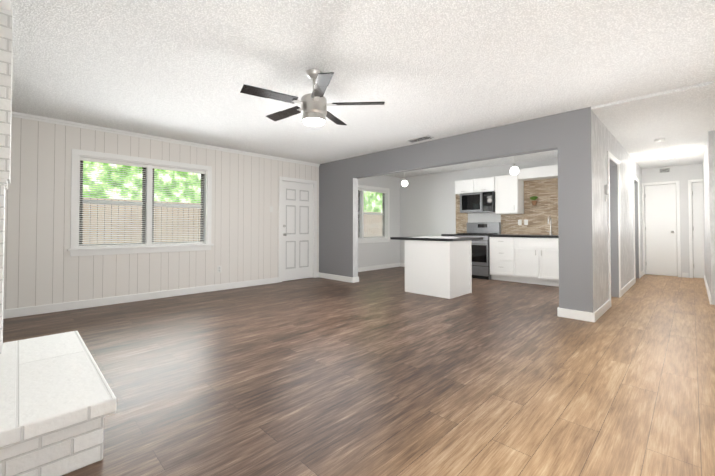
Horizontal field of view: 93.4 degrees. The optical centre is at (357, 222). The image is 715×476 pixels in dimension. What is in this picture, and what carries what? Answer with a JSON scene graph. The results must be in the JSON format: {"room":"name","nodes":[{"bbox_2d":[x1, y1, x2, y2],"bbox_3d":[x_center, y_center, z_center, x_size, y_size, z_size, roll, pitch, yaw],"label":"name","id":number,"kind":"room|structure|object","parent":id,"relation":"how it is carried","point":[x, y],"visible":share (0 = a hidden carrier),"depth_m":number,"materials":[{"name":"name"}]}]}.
{"room":"living room","nodes":[
{"label":"living room","id":0,"kind":"room"},
{"bbox_2d":[3,117,399,309],"bbox_3d":[-1.628,-0.048,6.585,0.150,2.440,8.100,-1,-1,45],"label":"wall","id":1,"kind":"structure","parent":0,"point":[42,266],"depth_m":4.84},
{"bbox_2d":[67,149,213,256],"bbox_3d":[-3.122,-0.245,5.042,0.204,1.400,1.860,-1,-1,45],"label":"living room window","id":2,"kind":"structure","parent":1,"relation":"in","point":[147,244],"depth_m":4.94,"materials":[{"name":"white paint"}]},
{"bbox_2d":[3,277,278,318],"bbox_3d":[-2.925,1.094,5.140,0.016,0.105,3.950,-1,-1,45],"label":"baseboard","id":3,"kind":"structure","parent":1,"relation":"attached to","point":[41,309],"depth_m":4.76,"materials":[{"name":"white paint"}]},
{"bbox_2d":[12,111,319,166],"bbox_3d":[-2.567,-1.257,5.531,0.030,0.060,4.950,-1,-1,45],"label":"crown molding","id":4,"kind":"structure","parent":1,"relation":"attached to","point":[75,124],"depth_m":4.94,"materials":[{"name":"white paint"}]},
{"bbox_2d":[217,266,221,272],"bbox_3d":[-2.352,0.800,5.728,0.008,0.115,0.075,-1,-1,45],"label":"outlet","id":5,"kind":"object","parent":1,"relation":"attached to","point":[219,269],"visible":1,"depth_m":5.73,"materials":[{"name":"white plastic"}]},
{"bbox_2d":[282,181,312,280],"bbox_3d":[-1.243,0.182,6.927,0.206,1.992,0.793,-1,-1,45],"label":"front door","id":6,"kind":"structure","parent":1,"relation":"in","point":[297,230],"depth_m":6.90,"materials":[{"name":"white paint"}]},
{"bbox_2d":[278,176,316,281],"bbox_3d":[-1.256,0.143,6.942,0.168,2.070,0.933,-1,-1,45],"label":"door frame","id":7,"kind":"structure","parent":1,"relation":"attached to","point":[281,179],"depth_m":7.03,"materials":[{"name":"white paint"}]},
{"bbox_2d":[358,185,389,242],"bbox_3d":[0.122,-0.198,8.310,0.204,1.420,2.010,-1,-1,45],"label":"kitchen window","id":8,"kind":"structure","parent":1,"relation":"in","point":[384,224],"depth_m":8.59,"materials":[{"name":"white paint"}]},
{"bbox_2d":[358,263,399,271],"bbox_3d":[0.226,1.149,8.311,0.020,0.105,2.710,-1,-1,45],"label":"baseboard","id":9,"kind":"structure","parent":1,"relation":"attached to","point":[360,269],"depth_m":8.60,"materials":[{"name":"white paint"}]},
{"bbox_2d":[3,267,714,475],"bbox_3d":[1.896,1.204,4.967,7.700,0.120,11.000,-1,-1,45],"label":"floor","id":10,"kind":"structure","parent":0,"point":[380,372],"depth_m":2.34,"materials":[{"name":"brown wood"}]},
{"bbox_2d":[0,331,116,475],"bbox_3d":[-1.851,0.947,1.792,1.440,0.285,0.694,-1,-1,45],"label":"hearth","id":11,"kind":"object","parent":10,"relation":"on","point":[58,401],"visible":1,"depth_m":1.51,"materials":[{"name":"white brick"}]},
{"bbox_2d":[0,5,12,354],"bbox_3d":[-2.370,-0.269,2.067,0.325,2.151,0.328,-1,-1,45],"label":"brick wall","id":12,"kind":"structure","parent":11,"relation":"on","point":[6,39],"depth_m":2.06,"materials":[{"name":"white brick"}]},
{"bbox_2d":[390,236,482,298],"bbox_3d":[1.342,0.706,5.724,1.180,0.902,1.020,-1,-1,45],"label":"kitchen island","id":13,"kind":"object","parent":10,"relation":"on","point":[438,266],"visible":0.98,"depth_m":5.29,"materials":[{"name":"white paint"}]},
{"bbox_2d":[454,222,500,279],"bbox_3d":[2.598,0.593,7.346,0.760,1.185,0.712,-1,-1,45],"label":"range","id":14,"kind":"object","parent":10,"relation":"on","point":[481,258],"visible":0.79,"depth_m":7.05,"materials":[{"name":"silver metal"}]},
{"bbox_2d":[489,236,512,281],"bbox_3d":[3.112,0.737,6.918,0.561,0.880,0.619,-1,-1,45],"label":"base cabinet","id":15,"kind":"object","parent":10,"relation":"on","point":[501,247],"depth_m":6.73,"materials":[{"name":"white paint"}]},
{"bbox_2d":[513,236,558,286],"bbox_3d":[3.604,0.729,6.430,0.945,0.880,0.619,-1,-1,45],"label":"base cabinet","id":16,"kind":"object","parent":10,"relation":"on","point":[532,259],"depth_m":6.28,"materials":[{"name":"white paint"}]},
{"bbox_2d":[545,236,557,239],"bbox_3d":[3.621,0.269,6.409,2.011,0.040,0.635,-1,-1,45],"label":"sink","id":17,"kind":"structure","parent":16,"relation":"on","point":[546,237],"depth_m":6.09,"materials":[{"name":"white ceramic"}]},
{"bbox_2d":[11,0,714,177],"bbox_3d":[1.896,-1.356,5.012,7.700,0.180,11.000,-1,-1,45],"label":"ceiling","id":18,"kind":"structure","parent":0,"point":[637,77],"depth_m":2.92,"materials":[{"name":"white paint"}]},
{"bbox_2d":[0,0,10,10],"bbox_3d":[-2.086,-1.328,1.957,1.450,0.039,0.095,-1,-1,45],"label":"trim","id":19,"kind":"structure","parent":18,"relation":"attached to","point":[5,4],"depth_m":2.02,"materials":[{"name":"white paint"}]},
{"bbox_2d":[240,69,384,125],"bbox_3d":[-0.418,-1.102,3.000,1.197,0.454,1.217,-1,-1,45],"label":"ceiling fan","id":20,"kind":"object","parent":18,"relation":"hanging from","point":[312,110],"visible":1,"depth_m":2.89,"materials":[{"name":"silver metal"}]},
{"bbox_2d":[401,172,407,186],"bbox_3d":[0.891,-0.971,6.356,0.124,0.601,0.124,-1,-1,45],"label":"pendant light","id":21,"kind":"object","parent":18,"relation":"hanging from","point":[404,183],"visible":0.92,"depth_m":6.32,"materials":[{"name":"white glass"}]},
{"bbox_2d":[406,135,433,142],"bbox_3d":[0.962,-1.285,5.205,0.400,0.012,0.160,-1,-1,45],"label":"ceiling vent","id":22,"kind":"object","parent":18,"relation":"in","point":[420,138],"visible":0.98,"depth_m":5.20,"materials":[{"name":"grey metal"}]},
{"bbox_2d":[510,156,518,174],"bbox_3d":[2.307,-0.995,4.950,0.124,0.601,0.124,-1,-1,45],"label":"pendant light","id":23,"kind":"object","parent":18,"relation":"hanging from","point":[514,169],"visible":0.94,"depth_m":4.91,"materials":[{"name":"white glass"}]},
{"bbox_2d":[654,138,664,141],"bbox_3d":[4.590,-1.246,5.112,0.130,0.034,0.130,-1,-1,45],"label":"smoke detector","id":24,"kind":"object","parent":18,"relation":"attached to","point":[659,140],"visible":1,"depth_m":5.07,"materials":[{"name":"white plastic"}]},
{"bbox_2d":[319,107,595,312],"bbox_3d":[0.961,-0.065,5.594,4.920,2.440,0.140,-1,-1,45],"label":"wall","id":25,"kind":"structure","parent":0,"point":[569,136],"depth_m":4.43,"materials":[{"name":"grey paint"}]},
{"bbox_2d":[317,272,354,282],"bbox_3d":[-0.456,1.125,6.881,1.066,0.105,0.060,-1,-1,45],"label":"baseboard","id":26,"kind":"structure","parent":25,"relation":"attached to","point":[322,275],"depth_m":6.83,"materials":[{"name":"white paint"}]},
{"bbox_2d":[557,307,592,321],"bbox_3d":[2.532,1.073,3.925,0.346,0.105,0.046,-1,-1,45],"label":"baseboard","id":27,"kind":"structure","parent":25,"relation":"attached to","point":[561,312],"depth_m":3.90,"materials":[{"name":"white paint"}]},
{"bbox_2d":[400,158,557,262],"bbox_3d":[2.922,-0.029,7.669,4.780,2.440,0.150,-1,-1,45],"label":"wall","id":28,"kind":"structure","parent":0,"point":[428,205],"depth_m":8.48,"materials":[{"name":"white paint"}]},
{"bbox_2d":[455,179,470,193],"bbox_3d":[2.544,-0.804,7.699,0.520,0.310,0.349,-1,-1,45],"label":"upper cabinet","id":29,"kind":"object","parent":28,"relation":"attached to","point":[461,186],"depth_m":7.61,"materials":[{"name":"white paint"}]},
{"bbox_2d":[459,190,482,212],"bbox_3d":[2.635,-0.431,7.557,0.530,0.430,0.414,-1,-1,45],"label":"microwave","id":30,"kind":"object","parent":28,"relation":"attached to","point":[473,202],"depth_m":7.40,"materials":[{"name":"silver metal"}]},
{"bbox_2d":[471,177,494,189],"bbox_3d":[2.835,-0.809,7.411,0.520,0.310,0.349,-1,-1,45],"label":"upper cabinet","id":31,"kind":"object","parent":28,"relation":"attached to","point":[479,183],"depth_m":7.28,"materials":[{"name":"white paint"}]},
{"bbox_2d":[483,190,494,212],"bbox_3d":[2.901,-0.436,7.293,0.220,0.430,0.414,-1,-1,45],"label":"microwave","id":32,"kind":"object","parent":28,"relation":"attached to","point":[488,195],"depth_m":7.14,"materials":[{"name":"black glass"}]},
{"bbox_2d":[456,178,557,234],"bbox_3d":[3.463,-0.356,7.024,3.085,1.229,0.011,-1,-1,45],"label":"tile backsplash","id":33,"kind":"structure","parent":28,"relation":"attached to","point":[543,209],"depth_m":6.87,"materials":[{"name":"tile"}]},
{"bbox_2d":[518,220,527,224],"bbox_3d":[3.450,0.002,7.018,0.197,0.115,0.006,-1,-1,45],"label":"outlet","id":34,"kind":"object","parent":33,"relation":"attached to","point":[520,222],"visible":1,"depth_m":7.01,"materials":[{"name":"white plastic"}]},
{"bbox_2d":[530,196,537,204],"bbox_3d":[3.584,-0.454,6.826,0.153,0.220,0.104,-1,-1,45],"label":"plant","id":35,"kind":"object","parent":33,"relation":"attached to","point":[534,198],"visible":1,"depth_m":6.80,"materials":[{"name":"green plant"}]},
{"bbox_2d":[495,174,522,213],"bbox_3d":[3.185,-0.575,7.060,0.455,0.790,0.349,-1,-1,45],"label":"upper cabinet","id":36,"kind":"object","parent":28,"relation":"attached to","point":[504,194],"depth_m":6.93,"materials":[{"name":"white paint"}]},
{"bbox_2d":[518,164,557,180],"bbox_3d":[3.902,-0.977,6.372,1.531,0.210,0.326,-1,-1,45],"label":"soffit","id":37,"kind":"structure","parent":0,"point":[540,172],"depth_m":6.54,"materials":[{"name":"white paint"}]},
{"bbox_2d":[593,112,642,309],"bbox_3d":[4.594,-0.046,5.862,0.140,2.410,5.360,-1,-1,45],"label":"wall","id":38,"kind":"structure","parent":0,"point":[605,140],"depth_m":4.55,"materials":[{"name":"grey paint"}]},
{"bbox_2d":[593,300,609,321],"bbox_3d":[3.006,1.077,4.131,0.016,0.105,1.006,-1,-1,45],"label":"baseboard","id":39,"kind":"structure","parent":38,"relation":"attached to","point":[597,314],"depth_m":4.05,"materials":[{"name":"white paint"}]},
{"bbox_2d":[604,185,608,201],"bbox_3d":[3.251,-0.376,4.390,0.032,0.220,0.090,-1,-1,45],"label":"thermostat","id":40,"kind":"object","parent":38,"relation":"attached to","point":[606,189],"visible":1,"depth_m":4.36,"materials":[{"name":"grey plastic"}]},
{"bbox_2d":[607,151,620,306],"bbox_3d":[3.653,0.093,4.898,0.158,2.100,0.970,-1,-1,45],"label":"door frame","id":41,"kind":"structure","parent":38,"relation":"attached to","point":[614,244],"depth_m":5.15,"materials":[{"name":"white paint"}]},
{"bbox_2d":[621,278,634,295],"bbox_3d":[4.685,1.106,5.823,0.016,0.105,1.820,-1,-1,45],"label":"baseboard","id":42,"kind":"structure","parent":38,"relation":"attached to","point":[632,282],"depth_m":5.70,"materials":[{"name":"white paint"}]},
{"bbox_2d":[633,175,640,282],"bbox_3d":[5.608,0.127,6.867,0.158,2.100,0.940,-1,-1,45],"label":"door frame","id":43,"kind":"structure","parent":38,"relation":"attached to","point":[636,206],"depth_m":7.11,"materials":[{"name":"white paint"}]},
{"bbox_2d":[642,164,702,277],"bbox_3d":[6.553,-0.027,7.800,4.750,2.440,0.150,-1,-1,45],"label":"wall","id":44,"kind":"structure","parent":0,"point":[683,174],"depth_m":7.25,"materials":[{"name":"white paint"}]},
{"bbox_2d":[645,184,676,275],"bbox_3d":[6.753,0.172,7.501,0.518,2.016,0.116,-1,-1,45],"label":"door","id":45,"kind":"structure","parent":44,"relation":"in","point":[660,230],"depth_m":7.51,"materials":[{"name":"white paint"}]},
{"bbox_2d":[642,181,680,276],"bbox_3d":[6.742,0.144,7.491,0.640,2.085,0.018,-1,-1,45],"label":"door frame","id":46,"kind":"structure","parent":44,"relation":"attached to","point":[668,182],"depth_m":7.30,"materials":[{"name":"white paint"}]},
{"bbox_2d":[659,168,669,172],"bbox_3d":[6.803,-1.148,7.454,0.180,0.100,0.013,-1,-1,45],"label":"air vent","id":47,"kind":"object","parent":44,"relation":"in","point":[663,170],"visible":1,"depth_m":7.45,"materials":[{"name":"grey metal"}]},
{"bbox_2d":[688,179,702,277],"bbox_3d":[7.339,0.134,6.898,0.780,2.085,0.018,-1,-1,45],"label":"door frame","id":48,"kind":"structure","parent":44,"relation":"attached to","point":[696,180],"depth_m":7.15,"materials":[{"name":"white paint"}]},
{"bbox_2d":[692,182,704,277],"bbox_3d":[7.349,0.161,6.910,0.658,2.016,0.116,-1,-1,45],"label":"door","id":49,"kind":"structure","parent":44,"relation":"in","point":[698,231],"depth_m":7.10,"materials":[{"name":"white paint"}]},
{"bbox_2d":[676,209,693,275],"bbox_3d":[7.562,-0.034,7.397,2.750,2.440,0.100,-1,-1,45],"label":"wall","id":50,"kind":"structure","parent":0,"point":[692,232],"depth_m":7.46,"materials":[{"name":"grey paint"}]},
{"bbox_2d":[703,130,714,304],"bbox_3d":[6.108,-0.047,5.811,0.120,2.410,3.300,-1,-1,45],"label":"wall","id":51,"kind":"structure","parent":0,"point":[709,199],"depth_m":4.69,"materials":[{"name":"grey paint"}]},
{"bbox_2d":[704,274,710,303],"bbox_3d":[6.054,1.106,5.833,0.016,0.105,3.284,-1,-1,45],"label":"baseboard","id":52,"kind":"structure","parent":51,"relation":"attached to","point":[707,288],"depth_m":5.33,"materials":[{"name":"white paint"}]},
{"bbox_3d":[-5.909,1.371,12.290,13.700,0.100,28.000,-1,-1,45],"label":"ground","id":53,"kind":"structure","parent":0,"visible":0},
{"bbox_2d":[82,198,381,243],"bbox_3d":[-4.121,0.375,10.532,0.060,1.830,28.000,-1,-1,45],"label":"fence","id":54,"kind":"object","parent":53,"relation":"on","point":[373,221],"depth_m":8.84,"materials":[{"name":"beige wood"}]},
{"bbox_2d":[83,161,381,211],"bbox_3d":[-6.548,-3.193,13.003,0.100,9.050,32.000,-1,-1,45],"label":"trees","id":55,"kind":"object","parent":53,"relation":"on","point":[378,197],"depth_m":11.77,"materials":[{"name":"green plant"}]}
]}

